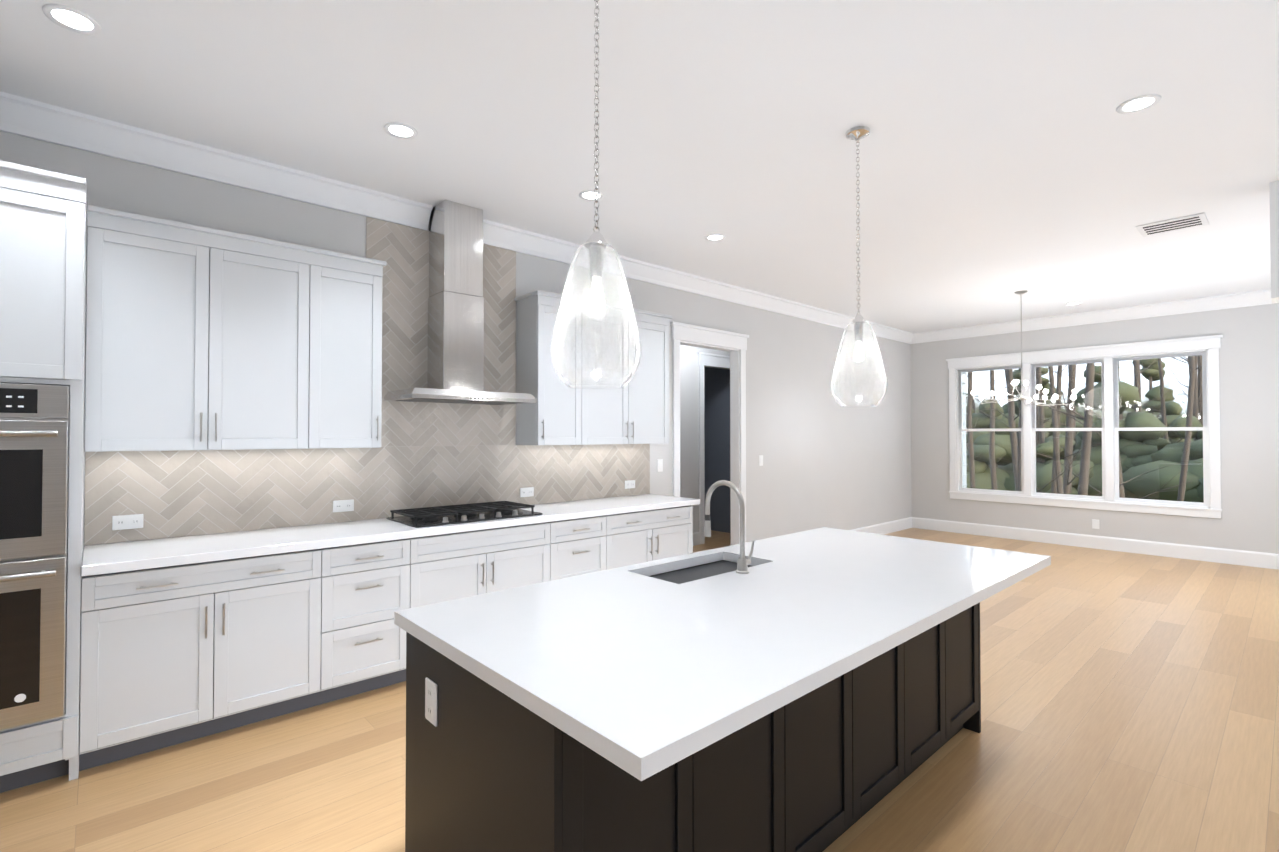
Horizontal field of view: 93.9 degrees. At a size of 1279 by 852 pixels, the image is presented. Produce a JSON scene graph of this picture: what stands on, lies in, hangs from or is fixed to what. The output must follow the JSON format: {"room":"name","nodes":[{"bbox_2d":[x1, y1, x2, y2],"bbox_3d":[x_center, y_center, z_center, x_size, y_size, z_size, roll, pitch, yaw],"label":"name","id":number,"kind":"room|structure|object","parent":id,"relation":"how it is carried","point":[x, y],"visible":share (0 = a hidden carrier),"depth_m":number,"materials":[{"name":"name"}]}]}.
{"room":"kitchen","nodes":[
{"label":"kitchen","id":0,"kind":"room"},
{"bbox_2d":[0,131,911,545],"bbox_3d":[0.390,0.028,6.070,10.870,3.100,0.120,1,-1,-42],"label":"wall","id":1,"kind":"structure","parent":0,"point":[830,461],"depth_m":6.96,"materials":[{"name":"paint"}]},
{"bbox_2d":[84,205,323,451],"bbox_3d":[-2.348,-0.441,3.275,1.009,1.140,0.317,1,-1,-42],"label":"upper cabinet","id":2,"kind":"object","parent":1,"relation":"attached to","point":[201,338],"depth_m":3.11,"materials":[{"name":"white wood"}]},
{"bbox_2d":[0,91,432,230],"bbox_3d":[-2.479,-1.486,3.334,2.675,0.150,0.105,1,-1,-42],"label":"crown molding","id":3,"kind":"structure","parent":1,"relation":"attached to","point":[52,123],"depth_m":3.32,"materials":[{"name":"white wood"}]},
{"bbox_2d":[324,253,385,447],"bbox_3d":[-1.889,-0.435,3.692,0.469,1.140,0.317,1,-1,-42],"label":"upper cabinet","id":4,"kind":"object","parent":1,"relation":"attached to","point":[352,285],"depth_m":3.62,"materials":[{"name":"white wood"}]},
{"bbox_2d":[84,216,649,544],"bbox_3d":[-1.368,-0.383,4.389,3.956,2.022,0.010,1,-1,-42],"label":"tile backsplash","id":5,"kind":"structure","parent":1,"relation":"attached to","point":[438,459],"depth_m":4.11,"materials":[{"name":"tile"}]},
{"bbox_2d":[112,514,142,529],"bbox_3d":[-2.701,0.507,3.151,0.125,0.075,0.008,1,-1,-42],"label":"outlet","id":6,"kind":"object","parent":5,"relation":"attached to","point":[122,522],"visible":1,"depth_m":3.15,"materials":[{"name":"white plastic"}]},
{"bbox_2d":[333,499,353,511],"bbox_3d":[-1.916,0.517,3.864,0.125,0.075,0.008,1,-1,-42],"label":"outlet","id":7,"kind":"object","parent":5,"relation":"attached to","point":[342,505],"visible":1,"depth_m":3.86,"materials":[{"name":"white plastic"}]},
{"bbox_2d":[520,487,533,496],"bbox_3d":[-0.902,0.530,4.785,0.125,0.075,0.008,1,-1,-42],"label":"outlet","id":8,"kind":"object","parent":5,"relation":"attached to","point":[527,492],"visible":1,"depth_m":4.79,"materials":[{"name":"white plastic"}]},
{"bbox_2d":[625,480,634,488],"bbox_3d":[-0.087,0.541,5.524,0.125,0.075,0.008,1,-1,-42],"label":"outlet","id":9,"kind":"object","parent":5,"relation":"attached to","point":[629,484],"visible":1,"depth_m":5.52,"materials":[{"name":"white plastic"}]},
{"bbox_2d":[384,199,536,404],"bbox_3d":[-1.236,-0.858,4.176,0.900,1.380,0.487,1,-1,-42],"label":"range hood","id":10,"kind":"object","parent":1,"relation":"attached to","point":[455,372],"visible":1,"depth_m":4.14,"materials":[{"name":"silver metal"}]},
{"bbox_2d":[515,290,590,444],"bbox_3d":[-0.698,-0.420,4.774,0.469,1.140,0.317,1,-1,-42],"label":"upper cabinet","id":11,"kind":"object","parent":1,"relation":"attached to","point":[560,414],"depth_m":4.64,"materials":[{"name":"white wood"}]},
{"bbox_2d":[591,306,670,444],"bbox_3d":[-0.223,-0.413,5.204,1.049,1.140,0.317,1,-1,-42],"label":"upper cabinet","id":12,"kind":"object","parent":1,"relation":"attached to","point":[635,410],"depth_m":5.13,"materials":[{"name":"white wood"}]},
{"bbox_2d":[657,459,662,471],"bbox_3d":[0.200,0.385,5.805,0.075,0.120,0.009,1,-1,-42],"label":"light switch","id":13,"kind":"object","parent":1,"relation":"attached to","point":[659,465],"visible":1,"depth_m":5.80,"materials":[{"name":"white plastic"}]},
{"bbox_2d":[483,219,915,343],"bbox_3d":[1.571,-1.433,7.011,7.645,0.150,0.105,1,-1,-42],"label":"crown molding","id":14,"kind":"structure","parent":1,"relation":"attached to","point":[495,234],"depth_m":5.87,"materials":[{"name":"white wood"}]},
{"bbox_2d":[670,321,748,544],"bbox_3d":[0.730,0.277,6.346,1.220,2.610,0.162,1,-1,-42],"label":"door frame","id":15,"kind":"structure","parent":1,"relation":"attached to","point":[733,343],"depth_m":6.21,"materials":[{"name":"white wood"}]},
{"bbox_2d":[759,455,762,465],"bbox_3d":[1.407,0.400,6.901,0.075,0.120,0.009,1,-1,-42],"label":"light switch","id":16,"kind":"object","parent":1,"relation":"attached to","point":[760,460],"visible":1,"depth_m":6.89,"materials":[{"name":"white plastic"}]},
{"bbox_2d":[850,517,912,534],"bbox_3d":[2.764,1.523,8.112,4.260,0.170,0.016,1,-1,-42],"label":"baseboard","id":17,"kind":"structure","parent":1,"relation":"attached to","point":[906,523],"depth_m":9.02,"materials":[{"name":"white wood"}]},
{"bbox_2d":[0,528,1278,851],"bbox_3d":[1.546,1.590,4.774,10.870,0.060,8.920,1,-1,-42],"label":"floor","id":18,"kind":"structure","parent":0,"point":[1130,702],"depth_m":2.74,"materials":[{"name":"brown wood"}]},
{"bbox_2d":[0,160,86,792],"bbox_3d":[-2.902,0.227,2.498,0.839,2.600,0.734,1,-1,-42],"label":"tall cabinet","id":19,"kind":"object","parent":18,"relation":"on","point":[43,240],"visible":0.98,"depth_m":2.49,"materials":[{"name":"white wood"}]},
{"bbox_2d":[0,383,69,730],"bbox_3d":[-2.882,0.527,2.473,0.749,1.400,0.676,1,-1,-42],"label":"double wall oven","id":20,"kind":"object","parent":19,"relation":"in","point":[35,417],"depth_m":2.46,"materials":[{"name":"silver metal"}]},
{"bbox_2d":[79,550,326,770],"bbox_3d":[-2.277,1.097,3.130,0.950,0.880,0.620,1,-1,-42],"label":"base cabinet","id":21,"kind":"object","parent":18,"relation":"on","point":[185,638],"depth_m":2.86,"materials":[{"name":"white wood"}]},
{"bbox_2d":[81,494,698,577],"bbox_3d":[-1.152,0.648,4.136,3.960,0.044,0.652,1,-1,-42],"label":"countertop","id":22,"kind":"structure","parent":21,"relation":"on","point":[153,554],"depth_m":3.32,"materials":[{"name":"white stone"}]},
{"bbox_2d":[387,501,542,525],"bbox_3d":[-1.188,0.595,4.103,0.900,0.060,0.510,1,-1,-42],"label":"cooktop","id":23,"kind":"object","parent":22,"relation":"in","point":[474,512],"depth_m":4.01,"materials":[{"name":"black metal"}]},
{"bbox_2d":[323,538,422,703],"bbox_3d":[-1.747,1.104,3.610,0.598,0.880,0.620,1,-1,-42],"label":"base cabinet","id":24,"kind":"object","parent":18,"relation":"on","point":[364,650],"depth_m":3.39,"materials":[{"name":"white wood"}]},
{"bbox_2d":[423,522,554,605],"bbox_3d":[-1.203,1.111,4.104,0.990,0.880,0.620,1,-1,-42],"label":"base cabinet","id":25,"kind":"object","parent":18,"relation":"on","point":[476,562],"depth_m":3.88,"materials":[{"name":"white wood"}]},
{"bbox_2d":[555,514,614,579],"bbox_3d":[-0.648,1.118,4.609,0.628,0.880,0.620,1,-1,-42],"label":"base cabinet","id":26,"kind":"object","parent":18,"relation":"on","point":[582,545],"depth_m":4.42,"materials":[{"name":"white wood"}]},
{"bbox_2d":[398,484,801,851],"bbox_3d":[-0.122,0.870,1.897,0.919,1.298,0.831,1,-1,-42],"label":"kitchen island","id":27,"kind":"object","parent":18,"relation":"on","point":[484,774],"depth_m":1.69,"materials":[{"name":"black wood"}]},
{"bbox_2d":[394,548,1049,783],"bbox_3d":[0.569,0.624,2.360,2.600,0.040,1.180,1,-1,-42],"label":"countertop","id":28,"kind":"structure","parent":27,"relation":"on","point":[649,721],"depth_m":1.47,"materials":[{"name":"white stone"}]},
{"bbox_2d":[615,506,692,567],"bbox_3d":[-0.100,1.125,5.106,0.970,0.880,0.620,1,-1,-42],"label":"base cabinet","id":29,"kind":"object","parent":18,"relation":"on","point":[648,535],"depth_m":4.88,"materials":[{"name":"white wood"}]},
{"bbox_2d":[714,480,917,851],"bbox_3d":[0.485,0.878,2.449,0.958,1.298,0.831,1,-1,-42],"label":"base cabinet","id":30,"kind":"object","parent":18,"relation":"on","point":[860,730],"depth_m":2.26,"materials":[{"name":"black wood"}]},
{"bbox_2d":[914,539,982,766],"bbox_3d":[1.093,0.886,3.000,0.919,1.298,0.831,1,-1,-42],"label":"base cabinet","id":31,"kind":"object","parent":18,"relation":"on","point":[949,672],"depth_m":2.77,"materials":[{"name":"black wood"}]},
{"bbox_2d":[0,0,1278,332],"bbox_3d":[1.546,-1.570,4.819,10.870,0.060,8.920,1,-1,-42],"label":"ceiling","id":32,"kind":"structure","parent":0,"point":[1006,152],"depth_m":3.06,"materials":[{"name":"paint"}]},
{"bbox_2d":[42,4,101,34],"bbox_3d":[-2.196,-1.572,2.313,0.170,0.006,0.170,1,-1,-42],"label":"recessed light","id":33,"kind":"object","parent":32,"relation":"in","point":[72,19],"visible":1,"depth_m":2.31,"materials":[{"name":"white plastic"}]},
{"bbox_2d":[384,122,417,139],"bbox_3d":[-1.263,-1.560,3.160,0.170,0.006,0.170,1,-1,-42],"label":"recessed light","id":34,"kind":"object","parent":32,"relation":"in","point":[400,130],"visible":1,"depth_m":3.15,"materials":[{"name":"white plastic"}]},
{"bbox_2d":[579,190,603,200],"bbox_3d":[-0.323,-1.548,4.013,0.170,0.006,0.170,1,-1,-42],"label":"recessed light","id":35,"kind":"object","parent":32,"relation":"in","point":[585,195],"visible":0.88,"depth_m":4.01,"materials":[{"name":"white plastic"}]},
{"bbox_2d":[550,0,641,388],"bbox_3d":[-0.135,-0.851,1.877,0.288,1.459,0.281,1,-1,-42],"label":"pendant light","id":36,"kind":"object","parent":32,"relation":"hanging from","point":[596,244],"visible":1,"depth_m":1.85,"materials":[{"name":"clear glass"}]},
{"bbox_2d":[705,234,725,240],"bbox_3d":[0.618,-1.536,4.867,0.170,0.006,0.170,1,-1,-42],"label":"recessed light","id":37,"kind":"object","parent":32,"relation":"in","point":[715,237],"visible":1,"depth_m":4.87,"materials":[{"name":"white plastic"}]},
{"bbox_2d":[831,126,887,406],"bbox_3d":[1.159,-0.833,3.160,0.288,1.459,0.281,1,-1,-42],"label":"pendant light","id":38,"kind":"object","parent":32,"relation":"hanging from","point":[857,133],"visible":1,"depth_m":3.15,"materials":[{"name":"clear glass"}]},
{"bbox_2d":[971,290,1077,405],"bbox_3d":[4.355,-0.862,6.712,1.104,1.300,1.029,1,-1,-42],"label":"dining chandelier","id":39,"kind":"object","parent":32,"relation":"hanging from","point":[1028,399],"visible":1,"depth_m":6.69,"materials":[{"name":"silver metal"}]},
{"bbox_2d":[1066,302,1082,304],"bbox_3d":[5.330,-1.501,7.322,0.170,0.006,0.170,1,-1,-42],"label":"recessed light","id":40,"kind":"object","parent":32,"relation":"in","point":[1074,303],"visible":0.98,"depth_m":7.32,"materials":[{"name":"white plastic"}]},
{"bbox_2d":[1116,94,1160,113],"bbox_3d":[2.427,-1.564,2.904,0.170,0.006,0.170,1,-1,-42],"label":"recessed light","id":41,"kind":"object","parent":32,"relation":"in","point":[1138,104],"visible":1,"depth_m":2.90,"materials":[{"name":"white plastic"}]},
{"bbox_2d":[1135,212,1208,236],"bbox_3d":[4.087,-1.538,4.579,0.350,0.009,0.390,1,-1,-42],"label":"ceiling vent","id":42,"kind":"object","parent":32,"relation":"in","point":[1176,224],"visible":0.98,"depth_m":4.57,"materials":[{"name":"white metal"}]},
{"bbox_2d":[680,345,729,532],"bbox_3d":[0.696,0.057,8.090,4.200,3.100,0.100,1,-1,-42],"label":"wall","id":43,"kind":"structure","parent":0,"point":[689,426],"depth_m":8.00,"materials":[{"name":"paint"}]},
{"bbox_2d":[693,532,699,545],"bbox_3d":[0.036,1.512,7.391,2.110,0.170,0.016,1,-1,-42],"label":"baseboard","id":44,"kind":"structure","parent":43,"relation":"attached to","point":[696,536],"depth_m":8.05,"materials":[{"name":"white wood"}]},
{"bbox_2d":[704,367,730,532],"bbox_3d":[1.080,0.077,9.452,0.100,3.100,1.400,1,-1,-42],"label":"wall","id":45,"kind":"structure","parent":0,"point":[717,418],"depth_m":9.21,"materials":[{"name":"grey paint"}]},
{"bbox_2d":[910,303,1278,553],"bbox_3d":[6.467,0.047,7.373,0.120,3.100,6.120,1,-1,-42],"label":"wall","id":46,"kind":"structure","parent":0,"point":[1249,400],"depth_m":7.28,"materials":[{"name":"paint"}]},
{"bbox_2d":[946,335,1222,518],"bbox_3d":[5.792,0.025,8.085,0.162,2.135,3.050,1,-1,-42],"label":"window","id":47,"kind":"structure","parent":46,"relation":"in","point":[1209,507],"depth_m":7.74,"materials":[{"name":"white wood"}]},
{"bbox_2d":[916,289,1273,342],"bbox_3d":[6.384,-1.429,7.319,0.105,0.150,5.880,1,-1,-42],"label":"crown molding","id":48,"kind":"structure","parent":46,"relation":"attached to","point":[1260,297],"depth_m":7.68,"materials":[{"name":"white wood"}]},
{"bbox_2d":[1092,519,1098,528],"bbox_3d":[5.969,1.283,7.808,0.007,0.120,0.075,1,-1,-42],"label":"outlet","id":49,"kind":"object","parent":46,"relation":"attached to","point":[1095,523],"visible":1,"depth_m":7.81,"materials":[{"name":"white plastic"}]},
{"bbox_2d":[913,517,1278,569],"bbox_3d":[6.376,1.512,7.351,0.016,0.170,6.000,1,-1,-42],"label":"baseboard","id":50,"kind":"structure","parent":46,"relation":"attached to","point":[1234,557],"depth_m":7.67,"materials":[{"name":"white wood"}]},
{"bbox_2d":[1269,181,1278,302],"bbox_3d":[4.755,-1.193,3.168,0.230,0.740,1.930,1,-1,-42],"label":"wall","id":51,"kind":"structure","parent":0,"point":[1274,219],"depth_m":3.79,"materials":[{"name":"white paint"}]},
{"label":"outside","id":52,"kind":"structure","parent":0,"visible":0},
{"bbox_2d":[962,355,1203,502],"bbox_3d":[17.995,-16.548,32.344,50.100,43.000,75.000,1,-1,-42],"label":"scenery","id":53,"kind":"structure","parent":52,"point":[1068,475],"depth_m":21.10,"materials":[{"name":"green plant"}]}
]}

